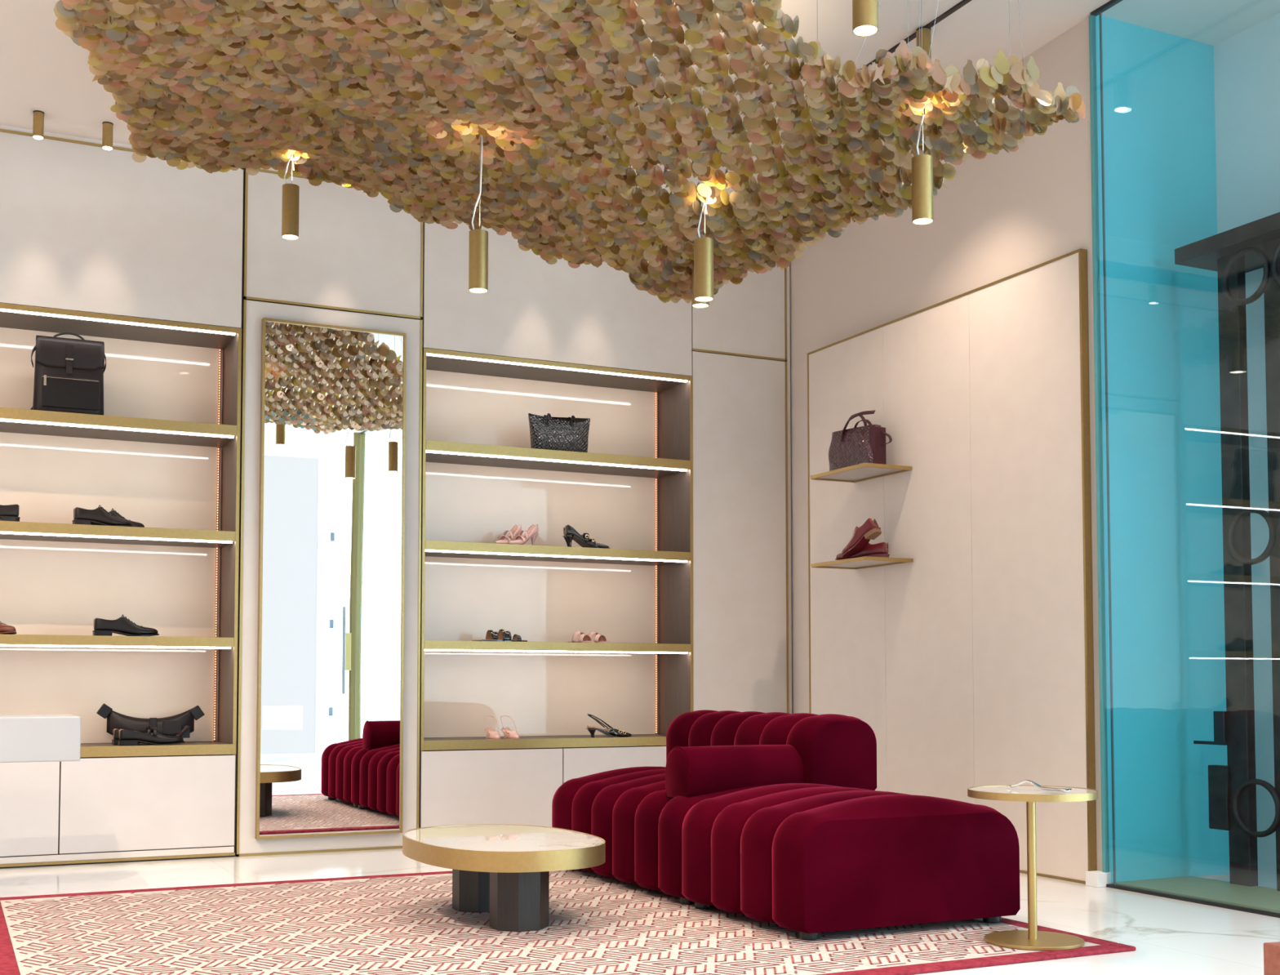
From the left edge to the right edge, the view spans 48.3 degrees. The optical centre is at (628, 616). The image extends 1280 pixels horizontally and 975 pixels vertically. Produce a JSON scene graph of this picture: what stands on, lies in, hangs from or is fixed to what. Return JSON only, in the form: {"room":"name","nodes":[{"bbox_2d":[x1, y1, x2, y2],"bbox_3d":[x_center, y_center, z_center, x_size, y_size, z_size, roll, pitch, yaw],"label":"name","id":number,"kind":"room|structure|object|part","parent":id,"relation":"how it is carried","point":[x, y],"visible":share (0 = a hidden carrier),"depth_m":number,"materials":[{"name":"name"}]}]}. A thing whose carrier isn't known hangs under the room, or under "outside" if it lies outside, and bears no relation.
{"room":"shop","nodes":[
{"label":"shop","id":0,"kind":"room"},
{"bbox_2d":[0,0,707,204],"bbox_3d":[-0.279,-2.551,3.244,8.200,0.100,9.660,1,-3,-26],"label":"ceiling","id":1,"kind":"structure","parent":0,"point":[42,68],"depth_m":6.26,"materials":[{"name":"white paint"}]},
{"bbox_2d":[32,110,44,139],"bbox_3d":[-2.738,-2.277,6.624,0.049,0.120,0.049,1,-3,-26],"label":"ceiling spotlight","id":2,"kind":"object","parent":1,"relation":"attached to","point":[38,116],"visible":1,"depth_m":6.61,"materials":[{"name":"gold metal"}]},
{"bbox_2d":[102,121,113,150],"bbox_3d":[-2.465,-2.271,6.755,0.049,0.120,0.049,1,-3,-26],"label":"ceiling spotlight","id":3,"kind":"object","parent":1,"relation":"attached to","point":[107,132],"visible":1,"depth_m":6.74,"materials":[{"name":"gold metal"}]},
{"bbox_2d":[0,848,1279,974],"bbox_3d":[2.205,1.012,2.290,12.000,0.100,14.300,1,-3,-26],"label":"floor","id":4,"kind":"structure","parent":0,"point":[1169,935],"depth_m":5.47,"materials":[{"name":"white stone"}]},
{"bbox_2d":[0,714,80,762],"bbox_3d":[-3.280,0.757,5.538,2.115,0.724,0.480,1,-3,-26],"label":"display box","id":5,"kind":"object","parent":4,"relation":"on","point":[24,738],"visible":1,"depth_m":5.73,"materials":[{"name":"grey paint"}]},
{"bbox_2d":[0,302,241,868],"bbox_3d":[-2.793,-0.136,7.013,1.630,2.650,0.485,1,-3,-26],"label":"display cabinet","id":6,"kind":"object","parent":4,"relation":"on","point":[163,452],"visible":0.98,"depth_m":7.16,"materials":[{"name":"brown wood"}]},
{"bbox_2d":[0,621,16,634],"bbox_3d":[-3.022,0.036,6.795,0.297,0.108,0.092,-2,-3,30],"label":"shoe","id":7,"kind":"object","parent":6,"relation":"on","point":[5,628],"visible":0.99,"depth_m":6.72,"materials":[{"name":"brown leather"}]},
{"bbox_2d":[0,503,20,521],"bbox_3d":[-3.027,-0.500,6.719,0.297,0.108,0.092,2,-3,-32],"label":"shoe","id":8,"kind":"object","parent":6,"relation":"on","point":[10,512],"visible":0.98,"depth_m":6.74,"materials":[{"name":"black leather"}]},
{"bbox_3d":[-3.060,0.890,6.579,0.808,0.446,0.020,1,-3,-26],"label":"door","id":9,"kind":"part","parent":6,"relation":"part of","materials":[{"name":"paint"}]},
{"bbox_2d":[30,332,106,414],"bbox_3d":[-2.738,-1.181,6.986,0.392,0.425,0.166,1,-3,-26],"label":"backpack","id":10,"kind":"object","parent":6,"relation":"on","point":[68,373],"visible":0.92,"depth_m":6.92,"materials":[{"name":"black leather"}]},
{"bbox_3d":[-2.806,-1.134,6.867,0.012,0.050,0.005,1,-3,-26],"label":"zip pull","id":11,"kind":"part","parent":10,"relation":"part of","materials":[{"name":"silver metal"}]},
{"bbox_3d":[-2.745,-1.366,7.010,0.150,0.053,0.010,1,-3,-26],"label":"carry handle","id":12,"kind":"part","parent":10,"relation":"part of","materials":[{"name":"black leather"}]},
{"bbox_2d":[72,504,132,526],"bbox_3d":[-2.562,-0.488,6.962,0.275,0.108,0.092,2,-3,-32],"label":"shoe","id":13,"kind":"object","parent":6,"relation":"on","point":[98,516],"visible":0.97,"depth_m":6.92,"materials":[{"name":"black leather"}]},
{"bbox_3d":[-2.876,-0.396,7.170,1.566,2.069,0.012,1,-3,-26],"label":"panel","id":14,"kind":"part","parent":6,"relation":"part of","materials":[{"name":"beige paint"}]},
{"bbox_2d":[0,531,234,547],"bbox_3d":[-2.778,-0.408,6.995,1.592,0.049,0.388,1,-3,-26],"label":"shelf","id":15,"kind":"object","parent":6,"relation":"attached to","point":[50,539],"depth_m":7.09,"materials":[{"name":"gold metal"}]},
{"bbox_2d":[90,508,144,527],"bbox_3d":[-2.548,-0.482,7.097,0.282,0.108,0.092,2,-3,-30],"label":"shoe","id":16,"kind":"object","parent":6,"relation":"on","point":[112,512],"visible":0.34,"depth_m":7.09,"materials":[{"name":"black leather"}]},
{"bbox_2d":[0,418,235,447],"bbox_3d":[-2.778,-0.941,7.021,1.592,0.052,0.388,1,-3,-26],"label":"shelf","id":17,"kind":"object","parent":6,"relation":"attached to","point":[137,433],"depth_m":7.11,"materials":[{"name":"gold metal"}]},
{"bbox_2d":[92,613,159,635],"bbox_3d":[-2.456,0.045,6.983,0.307,0.108,0.092,1,-3,-28],"label":"shoe","id":18,"kind":"object","parent":6,"relation":"on","point":[122,625],"visible":0.95,"depth_m":6.94,"materials":[{"name":"black leather"}]},
{"bbox_2d":[111,726,166,745],"bbox_3d":[-2.407,0.595,7.114,0.312,0.088,0.090,2,-3,-32],"label":"loafer","id":19,"kind":"object","parent":6,"relation":"on","point":[115,731],"visible":0.2,"depth_m":7.03,"materials":[{"name":"black leather"}]},
{"bbox_3d":[-2.326,0.907,6.931,0.808,0.446,0.020,1,-3,-26],"label":"door","id":20,"kind":"part","parent":6,"relation":"part of","materials":[{"name":"paint"}]},
{"bbox_2d":[96,703,204,742],"bbox_3d":[-2.402,0.538,7.181,0.518,0.200,0.104,1,-3,-26],"label":"bag","id":21,"kind":"object","parent":6,"relation":"on","point":[182,724],"visible":0.77,"depth_m":7.15,"materials":[{"name":"black leather"}]},
{"bbox_2d":[117,726,184,745],"bbox_3d":[-2.348,0.591,7.031,0.312,0.088,0.090,1,-3,-28],"label":"loafer","id":22,"kind":"object","parent":6,"relation":"on","point":[126,737],"visible":0.99,"depth_m":6.99,"materials":[{"name":"black leather"}]},
{"bbox_2d":[80,741,227,746],"bbox_3d":[-2.780,0.644,6.950,1.592,0.026,0.416,1,-3,-26],"label":"shelf","id":23,"kind":"object","parent":6,"relation":"attached to","point":[82,743],"depth_m":7.13,"materials":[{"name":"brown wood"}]},
{"bbox_2d":[418,347,693,827],"bbox_3d":[-0.465,-0.082,8.131,1.630,2.650,0.485,1,-3,-26],"label":"display cabinet","id":24,"kind":"object","parent":4,"relation":"on","point":[631,491],"visible":0.91,"depth_m":8.21,"materials":[{"name":"brown wood"}]},
{"bbox_2d":[471,629,497,640],"bbox_3d":[-0.755,0.109,7.923,0.255,0.072,0.079,2,-3,-32],"label":"sandal","id":25,"kind":"object","parent":24,"relation":"on","point":[491,634],"visible":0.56,"depth_m":7.90,"materials":[{"name":"black leather"}]},
{"bbox_3d":[-0.732,0.944,7.697,0.808,0.446,0.020,1,-3,-26],"label":"door","id":26,"kind":"part","parent":24,"relation":"part of","materials":[{"name":"paint"}]},
{"bbox_2d":[484,715,500,739],"bbox_3d":[-0.747,0.608,7.826,0.077,0.130,0.226,1,-3,-18],"label":"shoe","id":27,"kind":"object","parent":24,"relation":"on","point":[491,734],"visible":1,"depth_m":7.78,"materials":[{"name":"pink leather"}]},
{"bbox_2d":[481,628,527,641],"bbox_3d":[-0.681,0.105,7.832,0.262,0.072,0.079,1,-3,-28],"label":"sandal","id":28,"kind":"object","parent":24,"relation":"on","point":[503,635],"visible":0.98,"depth_m":7.82,"materials":[{"name":"black leather"}]},
{"bbox_2d":[494,524,521,543],"bbox_3d":[-0.674,-0.453,7.919,0.080,0.131,0.236,-2,-3,30],"label":"pump","id":29,"kind":"object","parent":24,"relation":"on","point":[514,531],"visible":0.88,"depth_m":7.93,"materials":[{"name":"pink leather"}]},
{"bbox_2d":[500,714,519,738],"bbox_3d":[-0.653,0.610,7.870,0.078,0.130,0.226,1,-3,-24],"label":"shoe","id":30,"kind":"object","parent":24,"relation":"on","point":[508,734],"visible":1,"depth_m":7.83,"materials":[{"name":"pink leather"}]},
{"bbox_2d":[507,524,539,545],"bbox_3d":[-0.589,-0.454,7.909,0.080,0.131,0.236,-2,-4,38],"label":"pump","id":31,"kind":"object","parent":24,"relation":"on","point":[531,532],"visible":0.96,"depth_m":7.92,"materials":[{"name":"pink leather"}]},
{"bbox_3d":[-0.549,-0.342,8.288,1.566,2.069,0.012,1,-3,-26],"label":"panel","id":32,"kind":"part","parent":24,"relation":"part of","materials":[{"name":"beige paint"}]},
{"bbox_2d":[423,733,666,740],"bbox_3d":[-0.453,0.698,8.068,1.592,0.026,0.416,1,-3,-26],"label":"shelf","id":33,"kind":"object","parent":24,"relation":"attached to","point":[426,736],"depth_m":8.02,"materials":[{"name":"gold metal"}]},
{"bbox_2d":[425,549,684,565],"bbox_3d":[-0.450,-0.354,8.114,1.592,0.049,0.388,1,-3,-26],"label":"shelf","id":34,"kind":"object","parent":24,"relation":"attached to","point":[499,557],"depth_m":8.11,"materials":[{"name":"gold metal"}]},
{"bbox_2d":[425,449,688,478],"bbox_3d":[-0.450,-0.887,8.139,1.592,0.052,0.388,1,-3,-26],"label":"shelf","id":35,"kind":"object","parent":24,"relation":"attached to","point":[557,463],"depth_m":8.12,"materials":[{"name":"gold metal"}]},
{"bbox_2d":[528,413,590,452],"bbox_3d":[-0.393,-1.029,8.103,0.378,0.228,0.125,1,-3,-26],"label":"tote bag","id":36,"kind":"object","parent":24,"relation":"on","point":[546,432],"visible":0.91,"depth_m":8.06,"materials":[{"name":"black leather"}]},
{"bbox_3d":[-0.452,-1.108,8.060,0.011,0.073,0.044,-2,-3,30],"label":"handle","id":37,"kind":"part","parent":36,"relation":"part of","materials":[{"name":"black leather"}]},
{"bbox_3d":[-0.317,-1.105,8.125,0.011,0.073,0.044,-2,-3,30],"label":"handle","id":38,"kind":"part","parent":36,"relation":"part of","materials":[{"name":"black leather"}]},
{"bbox_2d":[562,526,588,547],"bbox_3d":[-0.253,-0.442,8.156,0.260,0.131,0.080,1,-3,-24],"label":"pump","id":39,"kind":"object","parent":24,"relation":"on","point":[575,540],"visible":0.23,"depth_m":8.12,"materials":[{"name":"black leather"}]},
{"bbox_2d":[568,631,594,642],"bbox_3d":[-0.272,0.118,8.090,0.078,0.070,0.235,2,-4,-38],"label":"sandal","id":40,"kind":"object","parent":24,"relation":"on","point":[584,637],"visible":0.95,"depth_m":8.07,"materials":[{"name":"pink leather"}]},
{"bbox_2d":[564,524,610,548],"bbox_3d":[-0.233,-0.447,8.057,0.266,0.131,0.080,1,-3,-16],"label":"pump","id":41,"kind":"object","parent":24,"relation":"on","point":[571,532],"visible":0.98,"depth_m":8.03,"materials":[{"name":"black leather"}]},
{"bbox_2d":[588,631,610,642],"bbox_3d":[-0.188,0.120,8.131,0.078,0.070,0.235,2,-4,-40],"label":"sandal","id":42,"kind":"object","parent":24,"relation":"on","point":[598,637],"visible":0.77,"depth_m":8.11,"materials":[{"name":"pink leather"}]},
{"bbox_2d":[586,713,622,735],"bbox_3d":[-0.122,0.624,8.191,0.260,0.133,0.077,2,-3,-29],"label":"shoe","id":43,"kind":"object","parent":24,"relation":"on","point":[588,713],"visible":0.14,"depth_m":8.20,"materials":[{"name":"black leather"}]},
{"bbox_2d":[586,713,632,737],"bbox_3d":[-0.106,0.619,8.093,0.276,0.133,0.078,1,-3,-22],"label":"shoe","id":44,"kind":"object","parent":24,"relation":"on","point":[611,731],"visible":1,"depth_m":8.06,"materials":[{"name":"black leather"}]},
{"bbox_3d":[0.002,0.961,8.050,0.808,0.446,0.020,1,-3,-26],"label":"door","id":45,"kind":"part","parent":24,"relation":"part of","materials":[{"name":"paint"}]},
{"bbox_2d":[0,868,1136,974],"bbox_3d":[-0.462,1.090,5.090,3.320,0.014,2.740,1,-3,-26],"label":"rug","id":46,"kind":"object","parent":4,"relation":"on","point":[398,923],"visible":0.74,"depth_m":4.75,"materials":[{"name":"beige fabric"}]},
{"bbox_2d":[402,823,605,931],"bbox_3d":[-0.460,0.941,5.151,0.644,0.290,0.956,1,-3,-26],"label":"coffee table","id":47,"kind":"object","parent":46,"relation":"on","point":[502,870],"visible":1,"depth_m":4.89,"materials":[{"name":"gold metal"}]},
{"bbox_3d":[-0.559,0.985,5.368,0.190,0.224,0.190,1,-3,-26],"label":"leg","id":48,"kind":"part","parent":47,"relation":"part of","materials":[{"name":"brown metal"}]},
{"bbox_3d":[-0.380,0.965,4.960,0.190,0.224,0.190,1,-3,-26],"label":"leg","id":49,"kind":"part","parent":47,"relation":"part of","materials":[{"name":"brown metal"}]},
{"bbox_2d":[551,709,1020,939],"bbox_3d":[0.513,0.758,5.802,0.935,0.719,2.127,1,-3,-26],"label":"sofa","id":50,"kind":"object","parent":46,"relation":"on","point":[830,851],"visible":0.83,"depth_m":5.00,"materials":[{"name":"red fabric"}]},
{"bbox_2d":[665,744,804,797],"bbox_3d":[0.435,0.616,5.706,0.550,0.203,0.216,1,-3,-26],"label":"bolster cushion","id":51,"kind":"object","parent":50,"relation":"on","point":[690,771],"visible":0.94,"depth_m":5.61,"materials":[{"name":"red fabric"}]},
{"bbox_3d":[0.595,0.583,6.324,0.344,0.319,1.275,1,-3,-26],"label":"backrest","id":52,"kind":"part","parent":50,"relation":"part of","materials":[{"name":"red fabric"}]},
{"bbox_2d":[967,785,1097,950],"bbox_3d":[1.324,0.816,4.677,0.412,0.494,0.412,1,-3,-26],"label":"side table","id":53,"kind":"object","parent":46,"relation":"on","point":[1031,938],"visible":0.99,"depth_m":4.65,"materials":[{"name":"gold metal"}]},
{"bbox_2d":[1006,779,1071,791],"bbox_3d":[1.333,0.552,4.669,0.049,0.030,0.232,2,-4,-40],"label":"open book","id":54,"kind":"object","parent":53,"relation":"on","point":[1032,782],"visible":1,"depth_m":4.66,"materials":[{"name":"white paper"}]},
{"bbox_2d":[1111,875,1279,913],"bbox_3d":[2.598,1.104,5.419,0.460,0.018,1.600,1,-3,-26],"label":"threshold","id":55,"kind":"object","parent":4,"relation":"on","point":[1267,899],"visible":0.96,"depth_m":5.78,"materials":[{"name":"green stone"}]},
{"bbox_2d":[1193,238,1279,890],"bbox_3d":[2.702,-0.216,5.727,0.080,2.685,1.070,1,-3,-26],"label":"iron gate","id":56,"kind":"object","parent":55,"relation":"on","point":[1232,788],"visible":0.96,"depth_m":5.99,"materials":[{"name":"grey metal"}]},
{"bbox_3d":[2.478,0.540,6.083,0.015,0.014,0.170,1,-3,-26],"label":"handle","id":57,"kind":"part","parent":56,"relation":"part of","materials":[{"name":"black metal"}]},
{"bbox_3d":[2.516,0.769,6.062,0.045,0.270,0.100,1,-3,-26],"label":"lock plate","id":58,"kind":"part","parent":56,"relation":"part of","materials":[{"name":"metal"}]},
{"bbox_3d":[2.572,-0.199,6.033,0.050,2.680,0.105,1,-3,-26],"label":"post","id":59,"kind":"part","parent":56,"relation":"part of","materials":[{"name":"metal"}]},
{"bbox_3d":[2.672,-0.209,5.824,0.050,2.680,0.100,1,-3,-26],"label":"post","id":60,"kind":"part","parent":56,"relation":"part of","materials":[{"name":"metal"}]},
{"bbox_2d":[1263,941,1279,974],"bbox_3d":[2.000,0.958,3.761,0.450,0.150,0.400,1,-3,-17],"label":"plinth","id":61,"kind":"object","parent":4,"relation":"on","point":[1271,949],"visible":1,"depth_m":3.86,"materials":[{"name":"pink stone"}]},
{"bbox_2d":[601,0,1279,178],"bbox_3d":[1.891,-2.791,3.879,4.150,0.100,8.900,1,-3,-26],"label":"ceiling","id":62,"kind":"structure","parent":0,"point":[978,29],"depth_m":6.31,"materials":[{"name":"white paint"}]},
{"bbox_2d":[468,134,488,293],"bbox_3d":[-0.571,-1.949,5.452,0.073,1.430,0.073,1,-3,-26],"label":"pendant lamp","id":63,"kind":"object","parent":62,"relation":"hanging from","point":[477,238],"visible":0.96,"depth_m":5.39,"materials":[{"name":"gold metal"}]},
{"bbox_2d":[53,0,1085,302],"bbox_3d":[-0.211,-2.063,5.185,3.585,1.228,3.404,1,-3,-26],"label":"sculpture","id":64,"kind":"object","parent":62,"relation":"hanging from","point":[395,100],"visible":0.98,"depth_m":5.03,"materials":[{"name":"gold metal"}]},
{"bbox_2d":[281,154,299,239],"bbox_3d":[-1.475,-2.138,6.247,0.073,0.975,0.073,1,-3,-26],"label":"pendant lamp","id":65,"kind":"object","parent":64,"relation":"hanging from","point":[291,192],"visible":0.92,"depth_m":6.20,"materials":[{"name":"gold metal"}]},
{"bbox_2d":[692,86,709,307],"bbox_3d":[0.308,-1.980,6.154,0.073,1.300,0.073,1,-3,-26],"label":"pendant lamp","id":66,"kind":"object","parent":62,"relation":"hanging from","point":[695,304],"visible":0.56,"depth_m":6.11,"materials":[{"name":"gold metal"}]},
{"bbox_2d":[693,69,713,302],"bbox_3d":[0.283,-1.928,5.407,0.073,1.475,0.073,1,-3,-26],"label":"pendant lamp","id":67,"kind":"object","parent":62,"relation":"hanging from","point":[703,246],"visible":0.98,"depth_m":5.35,"materials":[{"name":"gold metal"}]},
{"bbox_2d":[852,0,878,36],"bbox_3d":[0.679,-2.203,4.122,0.073,1.050,0.073,1,-3,-26],"label":"pendant lamp","id":68,"kind":"object","parent":62,"relation":"hanging from","point":[864,12],"visible":1,"depth_m":4.07,"materials":[{"name":"gold metal"}]},
{"bbox_2d":[860,0,971,69],"bbox_3d":[1.976,-2.683,4.997,0.025,0.008,4.650,1,-3,-26],"label":"ceiling track","id":69,"kind":"object","parent":62,"relation":"attached to","point":[962,2],"visible":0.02,"depth_m":6.28,"materials":[{"name":"black metal"}]},
{"bbox_2d":[915,26,931,59],"bbox_3d":[1.315,-2.531,6.366,0.066,0.167,0.066,1,-3,-26],"label":"ceiling spotlight","id":70,"kind":"object","parent":69,"relation":"attached to","point":[926,41],"visible":0.56,"depth_m":6.34,"materials":[{"name":"gold metal"}]},
{"bbox_2d":[911,0,933,224],"bbox_3d":[1.028,-2.032,5.026,0.073,1.305,0.073,1,-3,-26],"label":"pendant lamp","id":71,"kind":"object","parent":62,"relation":"hanging from","point":[922,164],"visible":0.96,"depth_m":4.97,"materials":[{"name":"gold metal"}]},
{"bbox_2d":[790,17,1228,877],"bbox_3d":[1.675,-0.877,7.726,0.729,4.200,3.140,1,-3,-26],"label":"wall","id":72,"kind":"structure","parent":0,"point":[1004,214],"depth_m":7.11,"materials":[{"name":"beige paint"}]},
{"bbox_2d":[233,169,792,856],"bbox_3d":[-0.577,-0.495,8.076,3.268,3.470,0.403,1,-3,-26],"label":"trim","id":73,"kind":"structure","parent":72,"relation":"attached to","point":[243,170],"depth_m":7.22,"materials":[{"name":"gold metal"}]},
{"bbox_2d":[807,248,1097,884],"bbox_3d":[1.576,-0.178,7.174,0.180,2.750,2.181,1,-3,-26],"label":"display panel","id":74,"kind":"object","parent":72,"relation":"attached to","point":[969,662],"visible":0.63,"depth_m":6.83,"materials":[{"name":"beige fabric"}]},
{"bbox_3d":[1.199,-0.148,7.793,0.033,2.726,0.712,1,-3,-26],"label":"panel","id":75,"kind":"part","parent":74,"relation":"part of","materials":[{"name":"beige wood"}]},
{"bbox_2d":[810,462,911,482],"bbox_3d":[1.201,-0.745,7.433,0.292,0.018,0.508,1,-3,-26],"label":"wall shelf","id":76,"kind":"object","parent":74,"relation":"attached to","point":[863,471],"visible":1,"depth_m":7.40,"materials":[{"name":"gold metal"}]},
{"bbox_2d":[828,409,892,471],"bbox_3d":[1.205,-0.907,7.443,0.128,0.305,0.388,2,-4,-38],"label":"tote bag","id":77,"kind":"object","parent":76,"relation":"on","point":[856,445],"visible":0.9,"depth_m":7.39,"materials":[{"name":"red leather"}]},
{"bbox_3d":[1.172,-0.987,7.442,0.045,0.145,0.155,2,-3,-38],"label":"handle","id":78,"kind":"part","parent":77,"relation":"part of","materials":[{"name":"red leather"}]},
{"bbox_3d":[1.220,-0.971,7.478,0.030,0.116,0.155,2,-3,-38],"label":"handle","id":79,"kind":"part","parent":77,"relation":"part of","materials":[{"name":"red leather"}]},
{"bbox_3d":[1.280,-0.871,7.347,0.090,0.205,0.040,2,-3,-38],"label":"panel","id":80,"kind":"part","parent":77,"relation":"part of","materials":[{"name":"red leather"}]},
{"bbox_2d":[810,555,912,568],"bbox_3d":[1.201,-0.275,7.410,0.292,0.018,0.508,1,-3,-26],"label":"wall shelf","id":81,"kind":"object","parent":74,"relation":"attached to","point":[865,562],"visible":1,"depth_m":7.39,"materials":[{"name":"gold metal"}]},
{"bbox_2d":[841,517,881,557],"bbox_3d":[1.190,-0.399,7.295,0.091,0.190,0.242,3,-4,-44],"label":"shoe","id":82,"kind":"object","parent":81,"relation":"on","point":[869,530],"visible":1,"depth_m":7.26,"materials":[{"name":"red leather"}]},
{"bbox_2d":[835,542,889,559],"bbox_3d":[1.206,-0.341,7.390,0.292,0.108,0.092,-2,-3,33],"label":"shoe","id":83,"kind":"object","parent":81,"relation":"on","point":[879,549],"visible":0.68,"depth_m":7.32,"materials":[{"name":"red leather"}]},
{"bbox_3d":[1.506,-0.179,7.157,0.033,2.726,0.698,1,-3,-26],"label":"panel","id":84,"kind":"part","parent":74,"relation":"part of","materials":[{"name":"beige wood"}]},
{"bbox_3d":[1.819,-0.211,6.507,0.033,2.726,0.743,1,-3,-26],"label":"panel","id":85,"kind":"part","parent":74,"relation":"part of","materials":[{"name":"beige fabric"}]},
{"bbox_2d":[1085,870,1111,887],"bbox_3d":[1.990,1.114,6.054,0.075,0.060,0.072,1,-3,-26],"label":"baseboard","id":86,"kind":"structure","parent":72,"relation":"attached to","point":[1097,878],"depth_m":6.03,"materials":[{"name":"white paint"}]},
{"bbox_2d":[1088,0,1279,917],"bbox_3d":[3.331,-0.880,3.268,0.028,3.775,6.322,1,-3,-25],"label":"window","id":87,"kind":"structure","parent":72,"relation":"in","point":[1092,34],"depth_m":6.11,"materials":[{"name":"blue glass"}]},
{"bbox_2d":[1095,14,1229,883],"bbox_3d":[2.355,-0.740,6.297,0.715,3.763,0.007,1,-3,-26],"label":"glass panel","id":88,"kind":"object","parent":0,"point":[1169,679],"depth_m":6.29,"materials":[{"name":"teal glass"}]},
{"bbox_2d":[1213,12,1279,883],"bbox_3d":[3.060,-0.759,5.782,0.110,3.775,1.590,1,-3,-26],"label":"wall","id":89,"kind":"structure","parent":0,"point":[1246,64],"depth_m":6.28,"materials":[{"name":"white paint"}]},
{"bbox_2d":[1174,212,1279,272],"bbox_3d":[2.863,-1.593,5.655,0.390,0.068,1.440,1,-3,-26],"label":"lintel","id":90,"kind":"object","parent":89,"relation":"attached to","point":[1204,253],"visible":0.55,"depth_m":6.01,"materials":[{"name":"metal"}]},
{"bbox_3d":[-2.233,-0.879,7.694,8.600,4.200,0.190,1,-3,-26],"label":"wall","id":91,"kind":"structure","parent":0,"visible":0},
{"bbox_2d":[0,128,243,328],"bbox_3d":[-2.793,-1.877,7.098,1.630,0.829,0.484,1,-3,-26],"label":"wall panel","id":92,"kind":"object","parent":91,"relation":"attached to","point":[85,226],"visible":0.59,"depth_m":6.97,"materials":[{"name":"paint"}]},
{"bbox_2d":[0,124,302,175],"bbox_3d":[-1.323,-2.269,7.831,4.899,0.021,0.473,1,-3,-26],"label":"trim","id":93,"kind":"structure","parent":91,"relation":"attached to","point":[2,126],"depth_m":6.90,"materials":[{"name":"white metal"}]},
{"bbox_2d":[235,299,422,856],"bbox_3d":[-1.629,-0.183,7.577,0.938,2.799,0.484,1,-3,-26],"label":"wall panel","id":94,"kind":"object","parent":91,"relation":"attached to","point":[246,845],"visible":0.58,"depth_m":7.27,"materials":[{"name":"fabric"}]},
{"bbox_2d":[254,317,406,839],"bbox_3d":[-1.520,-0.192,7.335,0.747,2.620,0.043,1,-3,-26],"label":"mirror","id":95,"kind":"object","parent":94,"relation":"attached to","point":[331,575],"visible":1,"depth_m":7.32,"materials":[{"name":"clear mirror"}]},
{"bbox_2d":[243,168,423,319],"bbox_3d":[-1.629,-1.925,7.661,0.938,0.678,0.484,1,-3,-26],"label":"wall panel","id":96,"kind":"object","parent":91,"relation":"attached to","point":[351,252],"visible":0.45,"depth_m":7.44,"materials":[{"name":"paint"}]},
{"bbox_2d":[422,221,692,376],"bbox_3d":[-0.466,-1.823,8.216,1.628,0.829,0.484,1,-3,-26],"label":"wall panel","id":97,"kind":"object","parent":91,"relation":"attached to","point":[531,308],"visible":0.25,"depth_m":7.94,"materials":[{"name":"paint"}]},
{"bbox_2d":[691,265,786,361],"bbox_3d":[0.560,-1.873,8.712,0.646,0.679,0.484,1,-3,-26],"label":"wall panel","id":98,"kind":"object","parent":91,"relation":"attached to","point":[748,318],"visible":0.34,"depth_m":8.52,"materials":[{"name":"paint"}]},
{"bbox_2d":[691,351,789,713],"bbox_3d":[0.560,-0.133,8.628,0.646,2.800,0.484,1,-3,-26],"label":"wall panel","id":99,"kind":"object","parent":91,"relation":"attached to","point":[740,545],"visible":0.43,"depth_m":8.43,"materials":[{"name":"fabric"}]},
{"bbox_2d":[786,266,791,713],"bbox_3d":[0.862,-0.461,8.792,0.022,3.470,0.479,1,-3,-26],"label":"trim","id":100,"kind":"structure","parent":91,"relation":"attached to","point":[788,268],"depth_m":8.59,"materials":[{"name":"metal"}]}
]}

